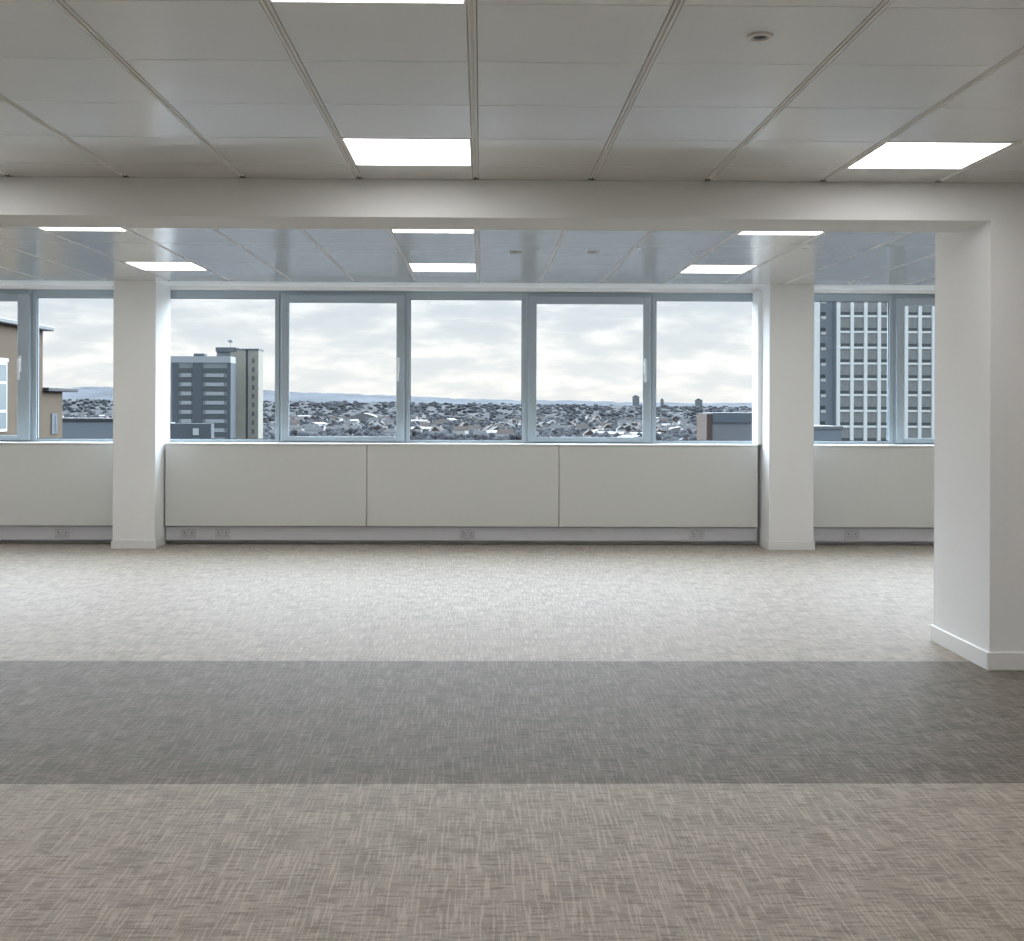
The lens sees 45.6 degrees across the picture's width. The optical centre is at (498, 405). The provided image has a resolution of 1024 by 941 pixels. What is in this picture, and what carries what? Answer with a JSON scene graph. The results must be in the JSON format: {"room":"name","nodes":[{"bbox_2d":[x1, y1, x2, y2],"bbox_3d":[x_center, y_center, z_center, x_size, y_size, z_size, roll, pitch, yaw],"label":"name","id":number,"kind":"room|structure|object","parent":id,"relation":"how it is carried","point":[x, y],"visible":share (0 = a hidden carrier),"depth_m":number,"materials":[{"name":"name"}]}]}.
{"room":"open-plan office","nodes":[
{"label":"open-plan office","id":0,"kind":"room"},
{"bbox_2d":[0,488,933,544],"bbox_3d":[-0.343,1.142,12.306,18.920,1.485,0.280,0,0,-1],"label":"wall","id":1,"kind":"structure","parent":0,"point":[1,541],"depth_m":12.17,"materials":[{"name":"white paint"}]},
{"bbox_2d":[0,290,32,441],"bbox_3d":[-5.271,-0.396,12.167,1.207,1.519,0.155,0,0,-1],"label":"window","id":2,"kind":"structure","parent":1,"relation":"in","point":[24,298],"depth_m":12.15,"materials":[{"name":"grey metal"}]},
{"bbox_2d":[0,526,112,539],"bbox_3d":[-6.753,1.251,12.007,6.094,0.136,0.123,0,0,-1],"label":"trim","id":3,"kind":"structure","parent":1,"relation":"attached to","point":[6,532],"depth_m":11.98,"materials":[{"name":"white metal"}]},
{"bbox_2d":[0,444,112,525],"bbox_3d":[-4.616,0.782,12.014,1.817,0.800,0.160,0,0,-1],"label":"panel","id":4,"kind":"object","parent":1,"relation":"attached to","point":[41,484],"visible":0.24,"depth_m":11.94,"materials":[{"name":"white laminate"}]},
{"bbox_2d":[0,441,112,443],"bbox_3d":[-6.750,0.366,12.032,6.094,0.016,0.282,0,0,-1],"label":"trim","id":5,"kind":"structure","parent":1,"relation":"attached to","point":[1,442],"depth_m":11.93,"materials":[{"name":"white paint"}]},
{"bbox_2d":[55,529,69,537],"bbox_3d":[-4.289,1.262,11.978,0.146,0.086,0.012,0,0,-1],"label":"power socket","id":6,"kind":"object","parent":1,"relation":"attached to","point":[59,533],"visible":1,"depth_m":11.98,"materials":[{"name":"grey plastic"}]},
{"bbox_2d":[32,290,113,441],"bbox_3d":[-4.061,-0.392,12.227,1.207,1.519,0.070,0,0,-1],"label":"window","id":7,"kind":"structure","parent":1,"relation":"in","point":[37,294],"depth_m":12.19,"materials":[{"name":"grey metal"}]},
{"bbox_2d":[181,529,195,537],"bbox_3d":[-3.055,1.266,11.996,0.146,0.086,0.012,0,0,-1],"label":"power socket","id":8,"kind":"object","parent":1,"relation":"attached to","point":[185,533],"visible":1,"depth_m":11.99,"materials":[{"name":"grey plastic"}]},
{"bbox_2d":[215,529,229,537],"bbox_3d":[-2.719,1.268,12.001,0.146,0.086,0.012,0,0,-1],"label":"power socket","id":9,"kind":"object","parent":1,"relation":"attached to","point":[219,533],"visible":1,"depth_m":12.00,"materials":[{"name":"grey plastic"}]},
{"bbox_2d":[170,290,279,441],"bbox_3d":[-2.826,-0.387,12.245,1.257,1.519,0.070,0,0,-1],"label":"window","id":10,"kind":"structure","parent":1,"relation":"in","point":[174,294],"depth_m":12.22,"materials":[{"name":"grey metal"}]},
{"bbox_2d":[165,444,366,525],"bbox_3d":[-2.286,0.790,12.048,1.972,0.800,0.160,0,0,-1],"label":"panel","id":11,"kind":"object","parent":1,"relation":"attached to","point":[206,485],"visible":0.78,"depth_m":11.97,"materials":[{"name":"white laminate"}]},
{"bbox_2d":[280,291,405,442],"bbox_3d":[-1.565,-0.383,12.221,1.260,1.519,0.155,0,0,-1],"label":"window","id":12,"kind":"structure","parent":1,"relation":"in","point":[286,297],"depth_m":12.21,"materials":[{"name":"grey metal"}]},
{"bbox_2d":[166,526,756,540],"bbox_3d":[-0.358,1.274,12.100,5.840,0.136,0.123,0,0,-1],"label":"trim","id":13,"kind":"structure","parent":1,"relation":"attached to","point":[317,533],"depth_m":12.04,"materials":[{"name":"white metal"}]},
{"bbox_2d":[165,442,757,445],"bbox_3d":[-0.355,0.389,12.125,5.840,0.016,0.282,0,0,-1],"label":"trim","id":14,"kind":"structure","parent":1,"relation":"attached to","point":[173,443],"depth_m":12.00,"materials":[{"name":"white paint"}]},
{"bbox_2d":[367,445,558,526],"bbox_3d":[-0.351,0.798,12.076,1.887,0.800,0.160,0,0,-1],"label":"panel","id":15,"kind":"object","parent":1,"relation":"attached to","point":[408,485],"visible":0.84,"depth_m":12.00,"materials":[{"name":"white metal"}]},
{"bbox_2d":[406,292,526,442],"bbox_3d":[-0.326,-0.378,12.281,1.212,1.519,0.070,0,0,-1],"label":"window","id":16,"kind":"structure","parent":1,"relation":"in","point":[522,296],"depth_m":12.25,"materials":[{"name":"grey metal"}]},
{"bbox_2d":[460,530,474,538],"bbox_3d":[-0.306,1.276,12.036,0.146,0.086,0.012,0,0,-1],"label":"power socket","id":17,"kind":"object","parent":1,"relation":"attached to","point":[464,534],"visible":1,"depth_m":12.03,"materials":[{"name":"grey plastic"}]},
{"bbox_2d":[526,292,651,443],"bbox_3d":[0.913,-0.373,12.257,1.259,1.519,0.155,0,0,-1],"label":"window","id":18,"kind":"structure","parent":1,"relation":"in","point":[533,298],"depth_m":12.24,"materials":[{"name":"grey metal"}]},
{"bbox_2d":[559,446,757,526],"bbox_3d":[1.579,0.805,12.104,1.961,0.800,0.160,0,0,-1],"label":"panel","id":19,"kind":"object","parent":1,"relation":"attached to","point":[600,486],"visible":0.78,"depth_m":12.03,"materials":[{"name":"white metal"}]},
{"bbox_2d":[690,530,703,538],"bbox_3d":[1.968,1.285,12.069,0.146,0.086,0.012,0,0,-1],"label":"power socket","id":20,"kind":"object","parent":1,"relation":"attached to","point":[694,534],"visible":1,"depth_m":12.07,"materials":[{"name":"grey plastic"}]},
{"bbox_2d":[651,293,752,443],"bbox_3d":[2.158,-0.369,12.318,1.227,1.519,0.070,0,0,-1],"label":"window","id":21,"kind":"structure","parent":1,"relation":"in","point":[725,297],"depth_m":12.28,"materials":[{"name":"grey metal"}]},
{"bbox_2d":[752,291,761,444],"bbox_3d":[2.583,-0.369,12.161,0.042,1.522,0.254,0,0,-1],"label":"trim","id":22,"kind":"structure","parent":1,"relation":"attached to","point":[757,296],"depth_m":12.06,"materials":[{"name":"white paint"}]},
{"bbox_2d":[845,531,858,538],"bbox_3d":[3.510,1.291,12.091,0.146,0.086,0.012,0,0,-1],"label":"power socket","id":23,"kind":"object","parent":1,"relation":"attached to","point":[848,534],"visible":1,"depth_m":12.09,"materials":[{"name":"grey plastic"}]},
{"bbox_2d":[814,294,893,443],"bbox_3d":[3.383,-0.364,12.335,1.217,1.519,0.070,0,0,-1],"label":"window","id":24,"kind":"structure","parent":1,"relation":"in","point":[889,298],"depth_m":12.31,"materials":[{"name":"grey metal"}]},
{"bbox_2d":[813,527,933,541],"bbox_3d":[5.965,1.298,12.191,5.848,0.136,0.123,0,0,-1],"label":"trim","id":25,"kind":"structure","parent":1,"relation":"attached to","point":[820,534],"depth_m":12.10,"materials":[{"name":"white metal"}]},
{"bbox_2d":[813,447,933,527],"bbox_3d":[3.993,0.814,12.139,1.891,0.800,0.160,0,0,-1],"label":"panel","id":26,"kind":"object","parent":1,"relation":"attached to","point":[863,487],"visible":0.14,"depth_m":12.05,"materials":[{"name":"white metal"}]},
{"bbox_2d":[814,444,933,446],"bbox_3d":[5.968,0.413,12.217,5.848,0.016,0.282,0,0,-1],"label":"trim","id":27,"kind":"structure","parent":1,"relation":"attached to","point":[815,445],"depth_m":12.05,"materials":[{"name":"white paint"}]},
{"bbox_2d":[893,294,934,444],"bbox_3d":[4.623,-0.360,12.311,1.257,1.519,0.155,0,0,-1],"label":"window","id":28,"kind":"structure","parent":1,"relation":"in","point":[900,300],"depth_m":12.28,"materials":[{"name":"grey metal"}]},
{"bbox_2d":[0,285,934,293],"bbox_3d":[-0.333,-1.478,12.316,18.920,0.675,0.260,0,0,-1],"label":"trim","id":29,"kind":"structure","parent":0,"point":[2,287],"depth_m":12.19,"materials":[{"name":"white paint"}]},
{"bbox_2d":[0,543,1023,940],"bbox_3d":[-0.217,1.535,3.547,19.520,0.300,18.100,0,0,-1],"label":"floor","id":30,"kind":"structure","parent":0,"point":[199,741],"depth_m":4.97,"materials":[{"name":"carpet"}]},
{"bbox_2d":[111,280,169,548],"bbox_3d":[-3.485,0.081,11.910,0.428,2.583,0.562,0,0,-1],"label":"pillar","id":31,"kind":"structure","parent":30,"relation":"on","point":[141,309],"depth_m":11.64,"materials":[{"name":"white paint"}]},
{"bbox_2d":[756,284,814,549],"bbox_3d":[2.820,0.105,12.001,0.455,2.583,0.562,0,0,-1],"label":"pillar","id":32,"kind":"structure","parent":30,"relation":"on","point":[786,451],"depth_m":11.73,"materials":[{"name":"white paint"}]},
{"bbox_2d":[930,183,1023,670],"bbox_3d":[3.053,0.086,6.816,0.969,2.623,0.821,0,0,-1],"label":"column","id":33,"kind":"structure","parent":30,"relation":"on","point":[979,415],"depth_m":6.51,"materials":[{"name":"white paint"}]},
{"bbox_2d":[0,0,1023,289],"bbox_3d":[-0.206,-1.302,3.497,19.320,0.252,17.800,0,0,-1],"label":"ceiling","id":34,"kind":"structure","parent":0,"point":[557,90],"depth_m":4.89,"materials":[{"name":"metal"}]},
{"bbox_2d":[37,227,126,230],"bbox_3d":[-2.798,-1.202,7.998,0.561,0.032,0.601,0,0,-1],"label":"recessed light","id":35,"kind":"object","parent":34,"relation":"in","point":[42,228],"visible":0.23,"depth_m":8.24,"materials":[{"name":"white plastic"}]},
{"bbox_2d":[125,262,205,269],"bbox_3d":[-2.833,-1.202,10.418,0.561,0.032,0.601,0,0,-1],"label":"recessed light","id":36,"kind":"object","parent":34,"relation":"in","point":[142,265],"visible":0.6,"depth_m":10.38,"materials":[{"name":"white plastic"}]},
{"bbox_2d":[269,0,465,3],"bbox_3d":[-0.377,-1.193,3.267,0.575,0.032,0.601,0,0,-1],"label":"recessed light","id":37,"kind":"object","parent":34,"relation":"in","point":[270,1],"visible":1,"depth_m":3.56,"materials":[{"name":"white plastic"}]},
{"bbox_2d":[272,0,463,1],"bbox_3d":[-0.377,-1.185,3.267,0.559,0.011,0.585,0,0,-1],"label":"diffuser","id":38,"kind":"object","parent":37,"relation":"attached to","point":[272,0],"depth_m":3.56,"materials":[{"name":"white plastic"}]},
{"bbox_2d":[341,137,471,165],"bbox_3d":[-0.412,-1.193,5.687,0.575,0.032,0.601,0,0,-1],"label":"recessed light","id":39,"kind":"object","parent":34,"relation":"in","point":[363,151],"visible":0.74,"depth_m":5.67,"materials":[{"name":"white plastic"}]},
{"bbox_2d":[391,229,474,232],"bbox_3d":[-0.439,-1.193,8.032,0.561,0.032,0.601,0,0,-1],"label":"recessed light","id":40,"kind":"object","parent":34,"relation":"in","point":[392,230],"visible":0.25,"depth_m":8.28,"materials":[{"name":"white plastic"}]},
{"bbox_2d":[408,263,475,271],"bbox_3d":[-0.474,-1.193,10.452,0.561,0.032,0.601,0,0,-1],"label":"recessed light","id":41,"kind":"object","parent":34,"relation":"in","point":[415,267],"visible":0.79,"depth_m":10.45,"materials":[{"name":"white plastic"}]},
{"bbox_2d":[0,177,990,232],"bbox_3d":[-3.560,-1.122,6.547,12.303,0.257,0.444,0,0,-1],"label":"beam","id":42,"kind":"structure","parent":34,"relation":"attached to","point":[69,202],"depth_m":6.39,"materials":[{"name":"white paint"}]},
{"bbox_2d":[680,265,757,272],"bbox_3d":[1.886,-1.184,10.486,0.561,0.032,0.601,0,0,-1],"label":"recessed light","id":43,"kind":"object","parent":34,"relation":"in","point":[692,268],"visible":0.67,"depth_m":10.45,"materials":[{"name":"white plastic"}]},
{"bbox_2d":[747,32,772,41],"bbox_3d":[0.832,-1.172,3.875,0.082,0.013,0.082,0,0,-1],"label":"ceiling sensor","id":44,"kind":"object","parent":34,"relation":"attached to","point":[759,36],"visible":1,"depth_m":3.86,"materials":[{"name":"white plastic"}]},
{"bbox_2d":[737,231,823,234],"bbox_3d":[1.921,-1.184,8.066,0.561,0.032,0.601,0,0,-1],"label":"recessed light","id":45,"kind":"object","parent":34,"relation":"in","point":[741,232],"visible":0.21,"depth_m":8.31,"materials":[{"name":"white plastic"}]},
{"bbox_2d":[846,141,1014,168],"bbox_3d":[2.008,-1.184,5.722,0.575,0.032,0.601,0,0,-1],"label":"recessed light","id":46,"kind":"object","parent":34,"relation":"in","point":[889,155],"visible":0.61,"depth_m":5.71,"materials":[{"name":"white plastic"}]},
{"label":"outside","id":47,"kind":"structure","parent":0,"visible":0},
{"bbox_2d":[263,418,677,435],"bbox_3d":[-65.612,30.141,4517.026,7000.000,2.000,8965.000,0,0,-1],"label":"ground","id":48,"kind":"structure","parent":47,"point":[577,420],"depth_m":2174.71,"materials":[{"name":"grey"}]},
{"bbox_2d":[0,317,53,437],"bbox_3d":[-32.966,12.364,53.578,15.020,33.800,33.300,0,0,-1],"label":"brick building","id":49,"kind":"structure","parent":48,"relation":"on","point":[8,327],"depth_m":64.85,"materials":[{"name":"beige"}]},
{"bbox_2d":[42,387,77,437],"bbox_3d":[-30.237,14.124,72.140,8.850,30.300,5.100,0,0,-1],"label":"building","id":50,"kind":"structure","parent":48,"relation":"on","point":[52,397],"depth_m":71.26,"materials":[{"name":"beige"}]},
{"bbox_2d":[62,418,112,437],"bbox_3d":[-45.687,15.292,129.352,16.900,27.850,4.400,0,0,-1],"label":"building","id":51,"kind":"structure","parent":48,"relation":"on","point":[71,427],"depth_m":127.37,"materials":[{"name":"grey"}]},
{"bbox_2d":[170,422,213,438],"bbox_3d":[-102.101,17.058,360.458,34.800,23.900,4.600,0,0,-1],"label":"block","id":52,"kind":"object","parent":48,"relation":"on","point":[177,430],"visible":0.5,"depth_m":358.71,"materials":[{"name":"grey concrete"}]},
{"bbox_2d":[170,353,235,438],"bbox_3d":[-101.394,6.010,402.448,27.350,46.000,8.450,0,0,-1],"label":"tower block","id":53,"kind":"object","parent":48,"relation":"on","point":[202,386],"visible":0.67,"depth_m":398.52,"materials":[{"name":"concrete"}]},
{"bbox_2d":[216,340,263,438],"bbox_3d":[-88.907,3.356,419.655,14.600,51.400,12.200,0,0,-1],"label":"tower block","id":54,"kind":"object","parent":48,"relation":"on","point":[249,362],"visible":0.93,"depth_m":413.79,"materials":[{"name":"concrete"}]},
{"bbox_2d":[289,424,304,435],"bbox_3d":[-187.518,23.241,1132.463,14.600,10.900,8.800,0,0,20],"label":"house","id":55,"kind":"structure","parent":48,"relation":"on","point":[297,427],"depth_m":1129.74,"materials":[{"name":"grey"}]},
{"bbox_2d":[303,423,317,426],"bbox_3d":[-186.289,23.246,1205.761,14.600,10.900,8.800,0,0,-14],"label":"house","id":56,"kind":"structure","parent":48,"relation":"on","point":[310,424],"depth_m":1203.78,"materials":[{"name":"grey"}]},
{"bbox_2d":[304,426,322,432],"bbox_3d":[-158.878,23.347,1045.760,14.600,10.900,8.800,0,0,3],"label":"house","id":57,"kind":"structure","parent":48,"relation":"on","point":[313,429],"depth_m":1042.80,"materials":[{"name":"grey"}]},
{"bbox_2d":[308,421,325,426],"bbox_3d":[-216.968,24.132,1462.295,14.800,8.900,26.600,0,0,22],"label":"warehouse","id":58,"kind":"structure","parent":48,"relation":"on","point":[320,423],"depth_m":1454.52,"materials":[{"name":"grey"}]},
{"bbox_2d":[323,422,333,430],"bbox_3d":[-178.318,23.275,1278.172,8.800,10.900,14.600,0,0,-18],"label":"house","id":59,"kind":"structure","parent":48,"relation":"on","point":[326,425],"depth_m":1272.07,"materials":[{"name":"grey"}]},
{"bbox_2d":[334,424,344,429],"bbox_3d":[-156.076,23.608,1192.750,9.600,10.400,10.800,0,0,-14],"label":"house","id":60,"kind":"structure","parent":48,"relation":"on","point":[342,427],"depth_m":1189.76,"materials":[{"name":"grey brick"}]},
{"bbox_2d":[343,421,356,429],"bbox_3d":[-170.566,23.304,1399.124,14.600,10.900,8.800,0,0,-14],"label":"house","id":61,"kind":"structure","parent":48,"relation":"on","point":[346,424],"depth_m":1395.73,"materials":[{"name":"grey"}]},
{"bbox_2d":[348,424,360,428],"bbox_3d":[-137.834,23.675,1168.840,9.600,10.400,10.800,0,0,20],"label":"house","id":62,"kind":"structure","parent":48,"relation":"on","point":[355,426],"depth_m":1167.31,"materials":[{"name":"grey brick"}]},
{"bbox_2d":[350,413,377,419],"bbox_3d":[-236.233,21.511,2146.802,46.000,14.000,60.000,0,0,-1],"label":"shed","id":63,"kind":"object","parent":48,"relation":"on","point":[361,416],"visible":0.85,"depth_m":2116.83,"materials":[{"name":"grey"}]},
{"bbox_2d":[368,417,378,421],"bbox_3d":[-183.591,23.256,1793.201,14.600,10.900,8.800,0,0,-14],"label":"house","id":64,"kind":"structure","parent":48,"relation":"on","point":[373,418],"depth_m":1790.40,"materials":[{"name":"grey"}]},
{"bbox_2d":[374,424,386,430],"bbox_3d":[-118.725,23.746,1222.746,10.800,10.400,9.600,0,0,22],"label":"house","id":65,"kind":"structure","parent":48,"relation":"on","point":[379,426],"depth_m":1219.16,"materials":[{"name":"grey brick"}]},
{"bbox_2d":[382,419,393,424],"bbox_3d":[-143.915,23.403,1593.124,14.600,10.900,8.800,0,0,-14],"label":"house","id":66,"kind":"structure","parent":48,"relation":"on","point":[387,421],"depth_m":1590.28,"materials":[{"name":"grey"}]},
{"bbox_2d":[384,428,395,435],"bbox_3d":[-84.087,23.624,980.961,14.600,10.900,8.800,0,0,20],"label":"house","id":67,"kind":"structure","parent":48,"relation":"on","point":[387,431],"depth_m":978.78,"materials":[{"name":"grey"}]},
{"bbox_2d":[62,398,751,442],"bbox_3d":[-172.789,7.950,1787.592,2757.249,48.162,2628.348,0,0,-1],"label":"cityscape","id":68,"kind":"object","parent":48,"relation":"on","point":[448,426],"visible":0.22,"depth_m":2480.87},
{"bbox_2d":[62,387,751,407],"bbox_3d":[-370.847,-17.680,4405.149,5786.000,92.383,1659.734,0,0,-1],"label":"hill","id":69,"kind":"structure","parent":48,"relation":"on","point":[106,393],"depth_m":4179.10,"materials":[{"name":"grey"}]},
{"bbox_2d":[62,399,751,418],"bbox_3d":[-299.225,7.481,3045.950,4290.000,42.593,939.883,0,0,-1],"label":"hill","id":70,"kind":"structure","parent":48,"relation":"on","point":[431,408],"depth_m":2801.61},
{"bbox_2d":[413,425,421,431],"bbox_3d":[-75.330,23.657,1133.693,8.800,10.900,14.600,0,0,-1],"label":"house","id":71,"kind":"structure","parent":48,"relation":"on","point":[417,428],"depth_m":1126.71,"materials":[{"name":"grey"}]},
{"bbox_2d":[411,419,429,422],"bbox_3d":[-113.175,24.516,1744.104,26.600,8.900,14.800,0,0,20],"label":"warehouse","id":72,"kind":"structure","parent":48,"relation":"on","point":[420,420],"depth_m":1738.71,"materials":[{"name":"grey"}]},
{"bbox_2d":[411,426,432,431],"bbox_3d":[-76.467,24.652,1183.264,26.600,8.900,14.800,0,0,20],"label":"warehouse","id":73,"kind":"structure","parent":48,"relation":"on","point":[427,428],"depth_m":1177.33,"materials":[{"name":"grey"}]},
{"bbox_2d":[419,422,431,426],"bbox_3d":[-80.049,23.639,1335.052,12.600,10.900,9.800,0,0,20],"label":"house","id":74,"kind":"structure","parent":48,"relation":"on","point":[424,424],"depth_m":1332.46,"materials":[{"name":"grey"}]},
{"bbox_2d":[432,420,442,426],"bbox_3d":[-73.982,23.661,1471.855,12.600,10.900,9.800,0,0,3],"label":"house","id":75,"kind":"structure","parent":48,"relation":"on","point":[434,423],"depth_m":1469.51,"materials":[{"name":"grey"}]},
{"bbox_2d":[431,425,445,432],"bbox_3d":[-54.059,23.735,1092.866,9.800,10.900,12.600,0,0,22],"label":"house","id":76,"kind":"structure","parent":48,"relation":"on","point":[438,428],"depth_m":1088.06,"materials":[{"name":"grey"}]},
{"bbox_2d":[453,425,468,434],"bbox_3d":[-34.706,23.807,1120.687,12.600,10.900,9.800,0,0,20],"label":"house","id":77,"kind":"structure","parent":48,"relation":"on","point":[464,430],"depth_m":1117.67,"materials":[{"name":"grey"}]},
{"bbox_2d":[468,424,481,429],"bbox_3d":[-23.123,23.850,1175.648,12.600,10.900,9.800,0,0,20],"label":"house","id":78,"kind":"structure","parent":48,"relation":"on","point":[477,427],"depth_m":1173.31,"materials":[{"name":"grey"}]},
{"bbox_2d":[474,429,486,438],"bbox_3d":[-14.165,24.133,958.152,9.600,10.400,10.800,0,0,3],"label":"house","id":79,"kind":"structure","parent":48,"relation":"on","point":[476,432],"depth_m":955.53,"materials":[{"name":"grey brick"}]},
{"bbox_2d":[473,429,496,435],"bbox_3d":[-7.031,24.909,1033.351,26.600,8.900,14.800,0,0,-14],"label":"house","id":80,"kind":"structure","parent":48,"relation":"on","point":[489,430],"depth_m":1027.39,"materials":[{"name":"grey"}]},
{"bbox_2d":[490,423,502,428],"bbox_3d":[-2.366,23.927,1218.476,12.600,10.900,9.800,0,0,-14],"label":"house","id":81,"kind":"structure","parent":48,"relation":"on","point":[500,426],"depth_m":1217.38,"materials":[{"name":"grey"}]},
{"bbox_2d":[496,428,514,436],"bbox_3d":[5.604,23.956,995.851,12.600,10.900,9.800,0,0,20],"label":"house","id":82,"kind":"structure","parent":48,"relation":"on","point":[501,432],"depth_m":993.11,"materials":[{"name":"grey"}]},
{"bbox_2d":[503,422,514,426],"bbox_3d":[11.658,23.978,1314.382,8.800,10.900,14.600,0,0,22],"label":"house","id":83,"kind":"structure","parent":48,"relation":"on","point":[507,424],"depth_m":1308.92,"materials":[{"name":"grey"}]},
{"bbox_2d":[545,423,567,426],"bbox_3d":[67.308,25.534,1421.127,26.600,8.200,12.600,0,0,-1],"label":"shed","id":84,"kind":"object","parent":48,"relation":"on","point":[549,424],"visible":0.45,"depth_m":1415.29,"materials":[{"name":"grey"}]},
{"bbox_2d":[552,424,567,428],"bbox_3d":[60.542,24.159,1207.544,14.600,10.900,8.800,0,0,-14],"label":"house","id":85,"kind":"structure","parent":48,"relation":"on","point":[559,426],"depth_m":1204.95,"materials":[{"name":"grey"}]},
{"bbox_2d":[568,421,575,427],"bbox_3d":[87.503,24.259,1466.821,9.800,10.900,12.600,0,0,22],"label":"house","id":86,"kind":"structure","parent":48,"relation":"on","point":[570,423],"depth_m":1461.28,"materials":[{"name":"grey"}]},
{"bbox_2d":[575,423,588,428],"bbox_3d":[86.086,24.254,1250.856,12.600,10.900,9.800,0,0,-14],"label":"house","id":87,"kind":"structure","parent":48,"relation":"on","point":[580,426],"depth_m":1248.83,"materials":[{"name":"grey"}]},
{"bbox_2d":[582,429,592,436],"bbox_3d":[72.358,24.203,972.742,9.800,10.900,12.600,0,0,-1],"label":"house","id":88,"kind":"structure","parent":48,"relation":"on","point":[588,433],"depth_m":966.56,"materials":[{"name":"grey"}]},
{"bbox_2d":[599,421,610,426],"bbox_3d":[123.173,24.391,1408.012,12.600,10.900,9.800,0,0,-14],"label":"house","id":89,"kind":"structure","parent":48,"relation":"on","point":[601,424],"depth_m":1405.99,"materials":[{"name":"grey"}]},
{"bbox_2d":[602,423,611,429],"bbox_3d":[113.395,24.355,1269.627,9.800,10.900,12.600,0,0,-1],"label":"house","id":90,"kind":"structure","parent":48,"relation":"on","point":[606,426],"depth_m":1263.71,"materials":[{"name":"grey"}]},
{"bbox_2d":[593,430,626,436],"bbox_3d":[91.064,25.272,1002.207,26.600,8.900,14.800,0,0,20],"label":"warehouse","id":91,"kind":"structure","parent":48,"relation":"on","point":[610,432],"depth_m":997.48,"materials":[{"name":"grey"}]},
{"bbox_2d":[616,425,625,431],"bbox_3d":[115.745,24.364,1152.306,8.800,10.900,14.600,0,0,-1],"label":"house","id":92,"kind":"structure","parent":48,"relation":"on","point":[620,428],"depth_m":1145.29,"materials":[{"name":"grey"}]},
{"bbox_2d":[617,419,626,425],"bbox_3d":[168.453,24.559,1649.558,14.600,10.900,8.800,0,0,3],"label":"house","id":93,"kind":"structure","parent":48,"relation":"on","point":[620,422],"depth_m":1645.97,"materials":[{"name":"grey"}]},
{"bbox_2d":[624,424,630,431],"bbox_3d":[131.856,24.673,1241.947,10.800,10.400,9.600,0,0,-1],"label":"house","id":94,"kind":"structure","parent":48,"relation":"on","point":[627,427],"depth_m":1237.15,"materials":[{"name":"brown brick"}]},
{"bbox_2d":[618,434,641,436],"bbox_3d":[96.791,25.294,880.149,14.800,8.900,26.600,0,0,-18],"label":"warehouse","id":95,"kind":"structure","parent":48,"relation":"on","point":[636,435],"depth_m":878.45,"materials":[{"name":"white"}]},
{"bbox_2d":[632,395,638,405],"bbox_3d":[350.860,2.933,3115.265,17.000,55.500,12.300,0,0,-1],"label":"tower block","id":96,"kind":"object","parent":48,"relation":"on","point":[635,399],"visible":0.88,"depth_m":3109.43,"materials":[{"name":"grey concrete"}]},
{"bbox_2d":[627,432,660,434],"bbox_3d":[118.128,25.373,983.948,26.600,8.900,14.800,0,0,-14],"label":"warehouse","id":97,"kind":"structure","parent":48,"relation":"on","point":[629,433],"depth_m":980.10,"materials":[{"name":"grey"}]},
{"bbox_2d":[657,426,668,433],"bbox_3d":[153.362,24.753,1139.161,9.600,10.400,10.800,0,0,20],"label":"house","id":98,"kind":"structure","parent":48,"relation":"on","point":[665,430],"depth_m":1136.66,"materials":[{"name":"grey brick"}]},
{"bbox_2d":[666,424,675,427],"bbox_3d":[184.010,24.866,1296.807,9.600,10.400,10.800,0,0,3],"label":"house","id":99,"kind":"structure","parent":48,"relation":"on","point":[668,425],"depth_m":1294.94,"materials":[{"name":"white brick"}]},
{"bbox_2d":[668,426,680,432],"bbox_3d":[186.761,26.076,1252.741,22.000,8.000,18.200,0,0,-1],"label":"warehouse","id":100,"kind":"structure","parent":48,"relation":"on","point":[678,428],"depth_m":1243.81,"materials":[{"name":"grey"}]},
{"bbox_2d":[678,419,688,424],"bbox_3d":[276.167,24.957,1817.374,14.600,10.900,8.800,0,0,-14],"label":"house","id":101,"kind":"structure","parent":48,"relation":"on","point":[680,421],"depth_m":1813.94,"materials":[{"name":"grey"}]},
{"bbox_2d":[681,424,696,432],"bbox_3d":[190.819,24.641,1221.146,14.600,10.900,8.800,0,0,-14],"label":"house","id":102,"kind":"structure","parent":48,"relation":"on","point":[692,427],"depth_m":1218.56,"materials":[{"name":"grey"}]},
{"bbox_2d":[695,399,701,405],"bbox_3d":[511.827,7.529,3117.599,18.000,47.500,12.300,0,0,-1],"label":"tower block","id":103,"kind":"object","parent":48,"relation":"on","point":[698,402],"visible":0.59,"depth_m":3111.71,"materials":[{"name":"grey"}]},
{"bbox_2d":[697,412,751,439],"bbox_3d":[60.488,15.759,307.610,18.400,27.700,14.600,0,0,-1],"label":"brick block","id":104,"kind":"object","parent":48,"relation":"on","point":[710,425],"visible":0.24,"depth_m":301.11,"materials":[{"name":"grey"}]},
{"bbox_2d":[814,425,842,440],"bbox_3d":[51.668,16.527,208.772,9.900,26.100,16.400,0,0,-1],"label":"block","id":105,"kind":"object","parent":48,"relation":"on","point":[821,432],"visible":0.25,"depth_m":200.78,"materials":[{"name":"grey"}]},
{"bbox_2d":[814,302,934,440],"bbox_3d":[81.168,0.686,266.105,32.040,58.000,22.200,0,0,-1],"label":"office tower","id":106,"kind":"structure","parent":48,"relation":"on","point":[850,338],"depth_m":255.61,"materials":[{"name":"grey"}]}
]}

